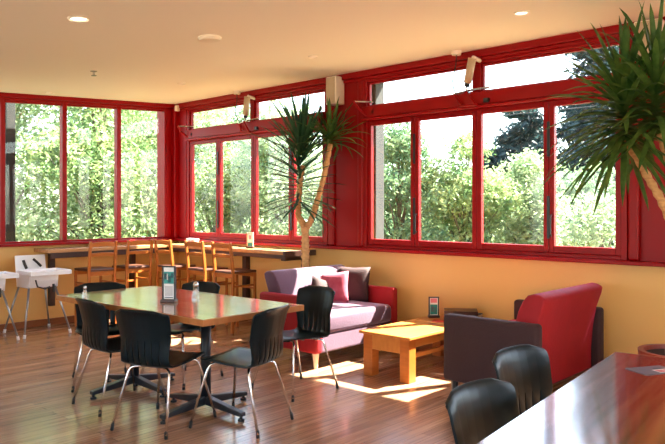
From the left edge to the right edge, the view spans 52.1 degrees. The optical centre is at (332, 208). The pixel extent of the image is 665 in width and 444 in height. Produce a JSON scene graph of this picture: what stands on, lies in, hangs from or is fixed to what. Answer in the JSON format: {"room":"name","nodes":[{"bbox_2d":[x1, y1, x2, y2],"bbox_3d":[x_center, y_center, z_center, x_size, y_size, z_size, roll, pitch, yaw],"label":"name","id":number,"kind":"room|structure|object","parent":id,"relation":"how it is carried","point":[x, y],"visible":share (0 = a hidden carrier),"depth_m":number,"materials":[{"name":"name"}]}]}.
{"room":"eatery","nodes":[
{"label":"eatery","id":0,"kind":"room"},
{"bbox_2d":[0,112,178,323],"bbox_3d":[-5.443,-0.030,7.016,0.190,3.060,9.370,0,0,43],"label":"wall","id":1,"kind":"structure","parent":0,"point":[37,310],"depth_m":8.96,"materials":[{"name":"yellow paint"}]},
{"bbox_2d":[0,311,109,330],"bbox_3d":[-5.359,1.458,6.946,0.030,0.085,8.980,0,0,43],"label":"baseboard","id":2,"kind":"structure","parent":1,"relation":"attached to","point":[58,320],"depth_m":8.67,"materials":[{"name":"brown wood"}]},
{"bbox_2d":[0,99,165,243],"bbox_3d":[-3.546,-0.519,8.919,0.090,1.899,3.140,0,0,43],"label":"window","id":3,"kind":"structure","parent":1,"relation":"in","point":[63,107],"depth_m":8.92,"materials":[{"name":"red paint"}]},
{"bbox_2d":[0,92,174,109],"bbox_3d":[-3.583,-1.418,8.831,0.105,0.282,3.560,0,0,43],"label":"trim","id":4,"kind":"structure","parent":1,"relation":"attached to","point":[3,96],"depth_m":9.06,"materials":[{"name":"red paint"}]},
{"bbox_2d":[0,238,174,246],"bbox_3d":[-3.577,0.448,8.826,0.130,0.035,3.560,0,0,43],"label":"trim","id":5,"kind":"structure","parent":1,"relation":"attached to","point":[167,239],"depth_m":8.86,"materials":[{"name":"red paint"}]},
{"bbox_2d":[34,242,183,305],"bbox_3d":[-2.913,0.875,9.316,0.415,0.750,2.180,0,0,43],"label":"counter","id":6,"kind":"object","parent":1,"relation":"attached to","point":[78,251],"visible":0.59,"depth_m":8.78,"materials":[{"name":"brown wood"}]},
{"bbox_2d":[0,317,577,443],"bbox_3d":[-0.866,1.560,2.819,12.690,0.120,9.380,0,0,43],"label":"floor","id":7,"kind":"structure","parent":0,"point":[36,371],"depth_m":5.41,"materials":[{"name":"brown wood"}]},
{"bbox_2d":[0,271,19,339],"bbox_3d":[-3.958,1.035,7.737,0.677,0.936,0.585,0,0,43],"label":"high chair","id":8,"kind":"object","parent":7,"relation":"on","point":[4,275],"visible":1,"depth_m":7.77,"materials":[{"name":"white plastic"}]},
{"bbox_2d":[0,271,18,278],"bbox_3d":[-3.849,0.751,7.636,0.380,0.053,0.490,0,0,43],"label":"tray","id":9,"kind":"object","parent":8,"relation":"on","point":[3,274],"depth_m":7.64,"materials":[{"name":"white plastic"}]},
{"bbox_2d":[3,254,71,338],"bbox_3d":[-3.547,1.035,8.214,0.677,0.936,0.585,0,0,43],"label":"high chair","id":10,"kind":"object","parent":7,"relation":"on","point":[32,270],"visible":0.96,"depth_m":8.21,"materials":[{"name":"white plastic"}]},
{"bbox_2d":[17,268,71,276],"bbox_3d":[-3.437,0.751,8.114,0.380,0.053,0.490,0,0,43],"label":"tray","id":11,"kind":"object","parent":10,"relation":"on","point":[45,272],"depth_m":8.05,"materials":[{"name":"white plastic"}]},
{"bbox_2d":[74,241,117,325],"bbox_3d":[-3.027,0.953,8.700,0.430,1.095,0.382,0,0,43],"label":"bar stool","id":12,"kind":"object","parent":7,"relation":"on","point":[90,271],"visible":0.58,"depth_m":8.63,"materials":[{"name":"brown wood"}]},
{"bbox_2d":[71,282,137,392],"bbox_3d":[-2.002,1.084,5.918,0.533,0.836,0.580,0,0,-23],"label":"dining chair","id":13,"kind":"object","parent":7,"relation":"on","point":[96,286],"visible":0.4,"depth_m":6.06,"materials":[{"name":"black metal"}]},
{"bbox_2d":[72,297,166,416],"bbox_3d":[-1.659,1.084,5.246,0.580,0.836,0.533,0,0,-44],"label":"dining chair","id":14,"kind":"object","parent":7,"relation":"on","point":[95,328],"visible":0.74,"depth_m":5.05,"materials":[{"name":"black plastic"}]},
{"bbox_2d":[112,239,152,287],"bbox_3d":[-2.675,0.953,9.098,0.430,1.095,0.382,0,0,43],"label":"bar stool","id":15,"kind":"object","parent":7,"relation":"on","point":[128,268],"visible":0.6,"depth_m":9.01,"materials":[{"name":"brown wood"}]},
{"bbox_2d":[110,309,216,439],"bbox_3d":[-1.189,1.084,4.747,0.533,0.836,0.580,0,0,24],"label":"dining chair","id":16,"kind":"object","parent":7,"relation":"on","point":[145,336],"visible":1,"depth_m":4.54,"materials":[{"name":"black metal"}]},
{"bbox_2d":[154,239,195,322],"bbox_3d":[-2.135,0.953,9.205,0.382,1.095,0.430,0,0,43],"label":"bar stool","id":17,"kind":"object","parent":7,"relation":"on","point":[181,266],"visible":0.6,"depth_m":9.18,"materials":[{"name":"brown wood"}]},
{"bbox_2d":[56,286,303,424],"bbox_3d":[-1.262,1.110,5.396,1.956,0.780,0.946,0,0,41],"label":"dining table","id":18,"kind":"object","parent":7,"relation":"on","point":[210,309],"visible":0.9,"depth_m":5.13,"materials":[{"name":"brown wood"}]},
{"bbox_2d":[82,286,86,295],"bbox_3d":[-2.043,0.676,5.611,0.038,0.085,0.039,0,0,43],"label":"salt shaker","id":19,"kind":"object","parent":18,"relation":"on","point":[84,287],"visible":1,"depth_m":5.60,"materials":[{"name":"clear glass"}]},
{"bbox_2d":[160,266,177,302],"bbox_3d":[-1.264,0.579,5.261,0.120,0.280,0.070,0,0,13],"label":"menu stand","id":20,"kind":"object","parent":18,"relation":"on","point":[168,272],"visible":1,"depth_m":5.25,"materials":[{"name":"black metal"}]},
{"bbox_2d":[192,281,199,298],"bbox_3d":[-1.095,0.649,5.446,0.063,0.140,0.064,0,0,43],"label":"salt shaker","id":21,"kind":"object","parent":18,"relation":"on","point":[195,295],"visible":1,"depth_m":5.43,"materials":[{"name":"clear glass"}]},
{"bbox_2d":[140,281,223,389],"bbox_3d":[-1.312,1.084,6.010,0.533,0.836,0.580,0,0,31],"label":"dining chair","id":22,"kind":"object","parent":7,"relation":"on","point":[204,286],"visible":0.32,"depth_m":6.10,"materials":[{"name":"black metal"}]},
{"bbox_2d":[184,240,227,324],"bbox_3d":[-1.628,0.953,8.767,0.382,1.095,0.430,0,0,43],"label":"bar stool","id":23,"kind":"object","parent":7,"relation":"on","point":[202,271],"visible":0.57,"depth_m":8.69,"materials":[{"name":"brown wood"}]},
{"bbox_2d":[211,242,255,333],"bbox_3d":[-1.225,0.953,8.423,0.382,1.095,0.430,0,0,43],"label":"bar stool","id":24,"kind":"object","parent":7,"relation":"on","point":[232,273],"visible":0.73,"depth_m":8.35,"materials":[{"name":"brown wood"}]},
{"bbox_2d":[188,304,293,438],"bbox_3d":[-0.612,1.084,4.761,0.580,0.836,0.533,0,0,27],"label":"dining chair","id":25,"kind":"object","parent":7,"relation":"on","point":[267,326],"visible":1,"depth_m":4.64,"materials":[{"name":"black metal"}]},
{"bbox_2d":[252,285,338,401],"bbox_3d":[-0.294,1.084,5.666,0.533,0.836,0.580,0,0,45],"label":"dining chair","id":26,"kind":"object","parent":7,"relation":"on","point":[317,301],"visible":0.89,"depth_m":5.79,"materials":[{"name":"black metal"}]},
{"bbox_2d":[250,90,368,267],"bbox_3d":[-0.361,0.056,7.633,1.470,2.888,0.945,0,0,43],"label":"yucca","id":27,"kind":"object","parent":7,"relation":"on","point":[302,147],"visible":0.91,"depth_m":7.72,"materials":[{"name":"green plant"}]},
{"bbox_2d":[260,264,396,368],"bbox_3d":[-0.029,1.060,7.019,0.829,0.880,1.260,0,0,43],"label":"loveseat","id":28,"kind":"object","parent":7,"relation":"on","point":[346,319],"visible":0.48,"depth_m":6.81,"materials":[{"name":"purple fabric"}]},
{"bbox_2d":[311,276,328,286],"bbox_3d":[-0.108,0.855,7.052,0.346,0.336,0.182,0,0,-35],"label":"cushion","id":29,"kind":"object","parent":28,"relation":"on","point":[316,281],"visible":0.23,"depth_m":7.01,"materials":[{"name":"brown fabric"}]},
{"bbox_2d":[320,271,348,302],"bbox_3d":[0.017,0.820,7.099,0.359,0.353,0.168,0,0,23],"label":"cushion","id":30,"kind":"object","parent":28,"relation":"on","point":[338,281],"visible":0.64,"depth_m":7.03,"materials":[{"name":"pink fabric"}]},
{"bbox_2d":[337,266,370,301],"bbox_3d":[0.218,0.810,7.363,0.380,0.369,0.175,0,0,19],"label":"cushion","id":31,"kind":"object","parent":28,"relation":"on","point":[358,278],"visible":0.69,"depth_m":7.29,"materials":[{"name":"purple fabric"}]},
{"bbox_2d":[330,300,390,332],"bbox_3d":[0.054,1.090,6.944,0.605,0.180,1.050,0,0,43],"label":"seat cushion","id":32,"kind":"object","parent":28,"relation":"on","point":[353,316],"depth_m":6.83,"materials":[{"name":"purple fabric"}]},
{"bbox_2d":[359,315,443,383],"bbox_3d":[0.874,1.299,6.435,0.570,0.402,1.260,0,0,43],"label":"coffee table","id":33,"kind":"object","parent":7,"relation":"on","point":[402,338],"visible":0.64,"depth_m":6.09,"materials":[{"name":"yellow wood"}]},
{"bbox_2d":[428,297,439,317],"bbox_3d":[1.024,0.992,6.880,0.115,0.210,0.070,0,0,0],"label":"menu stand","id":34,"kind":"object","parent":33,"relation":"on","point":[433,302],"visible":1,"depth_m":6.87,"materials":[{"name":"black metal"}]},
{"bbox_3d":[1.274,1.079,6.679,0.320,0.035,0.230,0,0,15],"label":"book","id":35,"kind":"object","parent":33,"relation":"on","visible":0},
{"bbox_3d":[1.288,1.043,6.679,0.320,0.035,0.230,0,0,29],"label":"book","id":36,"kind":"object","parent":35,"relation":"on","visible":0},
{"bbox_2d":[444,308,477,315],"bbox_3d":[1.260,1.008,6.678,0.320,0.035,0.230,0,0,9],"label":"book","id":37,"kind":"object","parent":36,"relation":"on","point":[462,311],"visible":1,"depth_m":6.58,"materials":[{"name":"brown paper"}]},
{"bbox_2d":[445,378,518,443],"bbox_3d":[0.720,1.084,2.408,0.580,0.836,0.533,0,0,45],"label":"dining chair","id":38,"kind":"object","parent":7,"relation":"on","point":[476,409],"visible":0.73,"depth_m":2.59,"materials":[{"name":"black plastic"}]},
{"bbox_2d":[492,344,552,414],"bbox_3d":[1.046,1.084,3.073,0.533,0.836,0.580,0,0,-42],"label":"dining chair","id":39,"kind":"object","parent":7,"relation":"on","point":[526,367],"visible":0.35,"depth_m":3.28,"materials":[{"name":"black plastic"}]},
{"bbox_2d":[444,283,603,389],"bbox_3d":[1.596,1.060,5.567,0.829,0.880,1.260,0,0,43],"label":"armchair","id":40,"kind":"object","parent":7,"relation":"on","point":[567,322],"visible":0.7,"depth_m":5.24,"materials":[{"name":"brown fabric"}]},
{"bbox_2d":[477,352,664,443],"bbox_3d":[1.262,1.110,2.457,0.890,0.780,1.821,0,0,36],"label":"dining table","id":41,"kind":"object","parent":7,"relation":"on","point":[608,403],"visible":1,"depth_m":2.43,"materials":[{"name":"red wood"}]},
{"bbox_2d":[625,365,664,374],"bbox_3d":[1.428,0.718,3.033,0.192,0.002,0.126,0,0,-17],"label":"flyer","id":42,"kind":"object","parent":41,"relation":"on","point":[647,370],"visible":1,"depth_m":3.04,"materials":[{"name":"grey paper"}]},
{"bbox_2d":[538,0,664,356],"bbox_3d":[2.185,0.010,4.798,1.513,2.980,1.290,0,0,43],"label":"yucca","id":43,"kind":"object","parent":7,"relation":"on","point":[622,90],"visible":0.98,"depth_m":4.72,"materials":[{"name":"green plant"}]},
{"bbox_2d":[638,344,664,356],"bbox_3d":[2.365,1.235,4.644,0.515,0.530,0.515,0,0,43],"label":"pot","id":44,"kind":"object","parent":7,"relation":"on","point":[658,350],"depth_m":4.77,"materials":[{"name":"red ceramic"}]},
{"bbox_2d":[0,0,664,103],"bbox_3d":[-0.866,-1.435,2.819,12.690,0.752,9.380,0,0,43],"label":"ceiling","id":45,"kind":"structure","parent":0,"point":[138,50],"depth_m":5.72,"materials":[{"name":"beige paint"}]},
{"bbox_2d":[67,16,89,21],"bbox_3d":[-1.812,-1.357,4.856,0.149,0.022,0.149,0,0,36],"label":"recessed light","id":46,"kind":"object","parent":45,"relation":"in","point":[70,18],"visible":1,"depth_m":4.85,"materials":[{"name":"beige plastic"}]},
{"bbox_2d":[198,34,221,42],"bbox_3d":[-1.017,-1.410,5.633,0.195,0.040,0.195,0,0,-42],"label":"smoke detector","id":47,"kind":"object","parent":45,"relation":"attached to","point":[209,38],"visible":1,"depth_m":5.58,"materials":[{"name":"beige plastic"}]},
{"bbox_2d":[513,10,529,15],"bbox_3d":[1.437,-1.490,5.171,0.120,0.020,0.119,0,0,-41],"label":"recessed light","id":48,"kind":"object","parent":45,"relation":"in","point":[521,12],"visible":1,"depth_m":5.16,"materials":[{"name":"beige plastic"}]},
{"bbox_2d":[179,61,664,368],"bbox_3d":[2.244,-0.030,6.168,12.640,3.060,0.220,0,0,43],"label":"wall","id":49,"kind":"structure","parent":0,"point":[632,298],"depth_m":6.59,"materials":[{"name":"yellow paint"}]},
{"bbox_2d":[166,108,186,238],"bbox_3d":[-2.302,-0.532,10.051,0.330,1.935,0.210,0,0,43],"label":"trim","id":50,"kind":"structure","parent":49,"relation":"attached to","point":[176,147],"depth_m":10.07,"materials":[{"name":"red paint"}]},
{"bbox_2d":[168,244,315,297],"bbox_3d":[-1.287,0.873,8.946,2.470,0.755,0.535,0,0,43],"label":"counter","id":51,"kind":"object","parent":49,"relation":"attached to","point":[285,254],"visible":0.68,"depth_m":8.61,"materials":[{"name":"brown wood"}]},
{"bbox_2d":[186,238,198,241],"bbox_3d":[-1.962,0.457,9.542,0.170,0.085,0.081,0,0,31],"label":"box","id":52,"kind":"object","parent":51,"relation":"on","point":[187,239],"visible":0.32,"depth_m":9.52,"materials":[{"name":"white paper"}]},
{"bbox_2d":[246,232,254,247],"bbox_3d":[-1.046,0.399,8.647,0.095,0.200,0.070,0,0,13],"label":"menu stand","id":53,"kind":"object","parent":51,"relation":"on","point":[250,236],"visible":1,"depth_m":8.64,"materials":[{"name":"white paper"}]},
{"bbox_2d":[177,87,327,245],"bbox_3d":[-1.116,-0.510,8.999,2.887,1.889,0.256,0,0,43],"label":"window","id":54,"kind":"structure","parent":49,"relation":"in","point":[219,134],"depth_m":9.02,"materials":[{"name":"red paint"}]},
{"bbox_2d":[233,91,259,132],"bbox_3d":[-1.142,-1.274,8.925,0.407,0.552,0.193,0,0,35],"label":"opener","id":55,"kind":"object","parent":54,"relation":"attached to","point":[247,98],"visible":1,"depth_m":8.91,"materials":[{"name":"beige plastic"}]},
{"bbox_2d":[326,76,343,105],"bbox_3d":[0.029,-1.370,7.895,0.160,0.320,0.162,0,0,43],"label":"wall speaker","id":56,"kind":"object","parent":49,"relation":"attached to","point":[334,85],"visible":0.96,"depth_m":7.83,"materials":[{"name":"beige plastic"}]},
{"bbox_2d":[335,82,357,246],"bbox_3d":[0.176,-0.527,7.904,0.365,1.925,0.030,0,0,43],"label":"trim","id":57,"kind":"structure","parent":49,"relation":"attached to","point":[346,166],"depth_m":7.89,"materials":[{"name":"red paint"}]},
{"bbox_2d":[248,319,588,375],"bbox_3d":[2.192,1.458,6.104,12.230,0.085,0.025,0,0,43],"label":"baseboard","id":58,"kind":"structure","parent":49,"relation":"attached to","point":[427,346],"depth_m":7.18,"materials":[{"name":"brown wood"}]},
{"bbox_2d":[173,238,664,266],"bbox_3d":[2.234,0.453,5.980,12.400,0.035,0.150,0,0,43],"label":"trim","id":59,"kind":"structure","parent":49,"relation":"attached to","point":[485,255],"depth_m":6.71,"materials":[{"name":"red paint"}]},
{"bbox_2d":[175,16,664,110],"bbox_3d":[2.160,-1.507,6.047,12.200,0.104,0.110,0,0,43],"label":"trim","id":60,"kind":"structure","parent":49,"relation":"attached to","point":[570,39],"depth_m":7.04,"materials":[{"name":"red paint"}]},
{"bbox_2d":[328,35,639,260],"bbox_3d":[2.810,-0.527,5.465,7.735,1.925,0.060,0,0,43],"label":"trim","id":61,"kind":"structure","parent":49,"relation":"attached to","point":[634,188],"depth_m":7.70,"materials":[{"name":"red paint"}]},
{"bbox_2d":[353,38,627,259],"bbox_3d":[1.395,-0.510,6.692,2.967,1.889,0.256,0,0,43],"label":"window","id":62,"kind":"structure","parent":49,"relation":"in","point":[527,96],"depth_m":6.70,"materials":[{"name":"red paint"}]},
{"bbox_2d":[451,50,489,106],"bbox_3d":[1.333,-1.274,6.652,0.407,0.552,0.193,0,0,35],"label":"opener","id":63,"kind":"object","parent":62,"relation":"attached to","point":[471,61],"visible":1,"depth_m":6.64,"materials":[{"name":"beige plastic"}]},
{"bbox_2d":[634,18,664,58],"bbox_3d":[2.588,-1.370,5.545,0.210,0.320,0.162,0,0,43],"label":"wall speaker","id":64,"kind":"object","parent":49,"relation":"attached to","point":[641,26],"visible":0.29,"depth_m":5.49,"materials":[{"name":"beige plastic"}]},
{"label":"outside","id":65,"kind":"structure","parent":0,"visible":0},
{"bbox_3d":[1.883,4.750,39.006,210.000,0.500,180.000,0,0,43],"label":"ground","id":66,"kind":"structure","parent":65,"visible":0},
{"bbox_2d":[5,103,14,241],"bbox_3d":[-4.266,0.700,8.956,0.130,7.600,0.130,0,0,43],"label":"timber post","id":67,"kind":"object","parent":66,"relation":"on","point":[9,107],"visible":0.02,"depth_m":8.90,"materials":[{"name":"wood"}]},
{"bbox_2d":[15,131,39,213],"bbox_3d":[-11.288,0.056,18.414,6.476,8.991,6.889,0,0,19],"label":"leafy tree","id":68,"kind":"object","parent":66,"relation":"on","point":[18,131],"visible":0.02,"depth_m":18.51,"materials":[{"name":"green plant"}]},
{"bbox_2d":[15,103,131,240],"bbox_3d":[-6.601,0.191,13.975,4.863,8.629,4.232,0,0,3],"label":"leafy tree","id":69,"kind":"object","parent":66,"relation":"on","point":[20,111],"visible":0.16,"depth_m":13.54,"materials":[{"name":"green plant"}]},
{"bbox_2d":[15,105,196,240],"bbox_3d":[-4.719,0.332,13.819,4.364,8.347,3.662,0,0,-29],"label":"leafy tree","id":70,"kind":"object","parent":66,"relation":"on","point":[97,167],"visible":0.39,"depth_m":13.40,"materials":[{"name":"green plant"}]},
{"bbox_2d":[15,106,196,238],"bbox_3d":[-7.377,-0.257,20.909,6.161,9.583,6.356,0,0,29],"label":"leafy tree","id":71,"kind":"object","parent":66,"relation":"on","point":[48,108],"visible":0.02,"depth_m":19.65,"materials":[{"name":"green plant"}]},
{"bbox_2d":[29,109,234,236],"bbox_3d":[-4.572,0.633,16.249,5.026,7.746,3.862,0,0,-19],"label":"leafy tree","id":72,"kind":"object","parent":66,"relation":"on","point":[143,129],"visible":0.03,"depth_m":15.78,"materials":[{"name":"green plant"}]},
{"bbox_2d":[136,107,280,236],"bbox_3d":[-2.677,0.936,15.146,3.974,7.140,3.516,0,0,-3],"label":"leafy tree","id":73,"kind":"object","parent":66,"relation":"on","point":[205,166],"visible":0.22,"depth_m":14.63,"materials":[{"name":"green plant"}]},
{"bbox_2d":[195,98,320,235],"bbox_3d":[-2.846,0.232,22.593,6.782,8.672,6.802,0,0,-8],"label":"leafy tree","id":74,"kind":"object","parent":66,"relation":"on","point":[240,113],"visible":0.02,"depth_m":21.88,"materials":[{"name":"green plant"}]},
{"bbox_2d":[223,97,321,236],"bbox_3d":[-1.220,1.016,14.928,3.554,6.978,3.431,0,0,-12],"label":"leafy tree","id":75,"kind":"object","parent":66,"relation":"on","point":[279,226],"visible":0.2,"depth_m":14.41,"materials":[{"name":"green plant"}]},
{"bbox_2d":[303,168,408,238],"bbox_3d":[0.463,1.695,15.088,3.380,5.622,2.885,0,0,15],"label":"leafy tree","id":76,"kind":"object","parent":66,"relation":"on","point":[389,209],"visible":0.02,"depth_m":14.88,"materials":[{"name":"green plant"}]},
{"bbox_2d":[288,164,423,239],"bbox_3d":[0.830,0.939,24.021,6.529,7.275,5.773,0,0,6],"label":"leafy tree","id":77,"kind":"object","parent":66,"relation":"on","point":[313,164],"visible":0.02,"depth_m":22.84,"materials":[{"name":"green plant"}]},
{"bbox_2d":[372,83,383,238],"bbox_3d":[0.516,1.462,8.352,0.170,6.075,0.170,0,0,43],"label":"timber post","id":78,"kind":"object","parent":66,"relation":"on","point":[377,89],"visible":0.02,"depth_m":8.27,"materials":[{"name":"white wood"}]},
{"bbox_2d":[385,163,437,236],"bbox_3d":[2.894,1.209,28.069,7.596,6.710,5.430,0,0,17],"label":"leafy tree","id":79,"kind":"object","parent":66,"relation":"on","point":[406,219],"visible":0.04,"depth_m":27.38,"materials":[{"name":"green plant"}]},
{"bbox_2d":[384,122,451,241],"bbox_3d":[1.275,1.261,14.775,2.824,6.488,3.112,0,0,31],"label":"leafy tree","id":80,"kind":"object","parent":66,"relation":"on","point":[397,142],"visible":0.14,"depth_m":14.47,"materials":[{"name":"green plant"}]},
{"bbox_2d":[408,175,520,242],"bbox_3d":[4.433,1.742,21.079,5.152,5.677,4.881,0,0,43],"label":"leafy tree","id":81,"kind":"object","parent":66,"relation":"on","point":[449,231],"visible":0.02,"depth_m":20.63,"materials":[{"name":"green plant"}]},
{"bbox_2d":[431,146,516,234],"bbox_3d":[5.553,1.170,23.427,5.875,6.678,7.092,0,0,22],"label":"pine tree","id":82,"kind":"object","parent":66,"relation":"on","point":[500,155],"visible":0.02,"depth_m":23.12,"materials":[{"name":"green plant"}]},
{"bbox_2d":[421,126,533,243],"bbox_3d":[2.920,1.329,14.895,3.069,6.353,2.751,0,0,43],"label":"leafy tree","id":83,"kind":"object","parent":66,"relation":"on","point":[457,187],"visible":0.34,"depth_m":14.43,"materials":[{"name":"green plant"}]},
{"bbox_2d":[487,109,558,211],"bbox_3d":[6.649,0.343,23.530,6.800,8.329,6.715,0,0,18],"label":"pine tree","id":84,"kind":"object","parent":66,"relation":"on","point":[519,137],"visible":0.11,"depth_m":23.59,"materials":[{"name":"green plant"}]},
{"bbox_2d":[483,148,577,245],"bbox_3d":[4.260,1.589,14.798,2.535,5.833,3.044,0,0,17],"label":"leafy tree","id":85,"kind":"object","parent":66,"relation":"on","point":[530,230],"visible":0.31,"depth_m":14.53,"materials":[{"name":"green plant"}]},
{"bbox_2d":[514,123,562,159],"bbox_3d":[8.475,0.341,27.927,5.988,8.333,7.009,0,0,-13],"label":"pine tree","id":86,"kind":"object","parent":66,"relation":"on","point":[539,140],"visible":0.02,"depth_m":27.58,"materials":[{"name":"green plant"}]},
{"bbox_2d":[556,141,577,188],"bbox_3d":[9.206,0.496,26.110,6.527,8.023,7.494,0,0,43],"label":"pine tree","id":87,"kind":"object","parent":66,"relation":"on","point":[567,145],"visible":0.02,"depth_m":25.63,"materials":[{"name":"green plant"}]},
{"bbox_2d":[521,46,618,190],"bbox_3d":[9.466,-1.054,23.110,8.922,11.122,7.100,0,0,43],"label":"pine tree","id":88,"kind":"object","parent":66,"relation":"on","point":[576,56],"visible":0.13,"depth_m":22.49,"materials":[{"name":"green plant"}]},
{"bbox_2d":[540,158,614,247],"bbox_3d":[7.558,1.552,18.962,5.452,5.975,5.056,0,0,20],"label":"leafy tree","id":89,"kind":"object","parent":66,"relation":"on","point":[588,190],"visible":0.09,"depth_m":18.28,"materials":[{"name":"green plant"}]},
{"bbox_2d":[556,185,614,247],"bbox_3d":[5.104,2.013,13.210,2.925,4.988,2.907,0,0,-39],"label":"leafy tree","id":90,"kind":"object","parent":66,"relation":"on","point":[591,221],"visible":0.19,"depth_m":12.89,"materials":[{"name":"green plant"}]},
{"bbox_2d":[556,133,614,240],"bbox_3d":[8.232,1.036,20.720,7.245,6.946,6.437,0,0,-25],"label":"pine tree","id":91,"kind":"object","parent":66,"relation":"on","point":[587,144],"visible":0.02,"depth_m":20.96,"materials":[{"name":"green plant"}]},
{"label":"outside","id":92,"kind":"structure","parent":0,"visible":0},
{"bbox_2d":[313,105,605,132],"bbox_3d":[5.789,-2.180,13.694,22.000,0.139,0.018,0,0,43],"label":"power line","id":93,"kind":"object","parent":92,"point":[604,105],"visible":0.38,"depth_m":15.34,"materials":[{"name":"black"}]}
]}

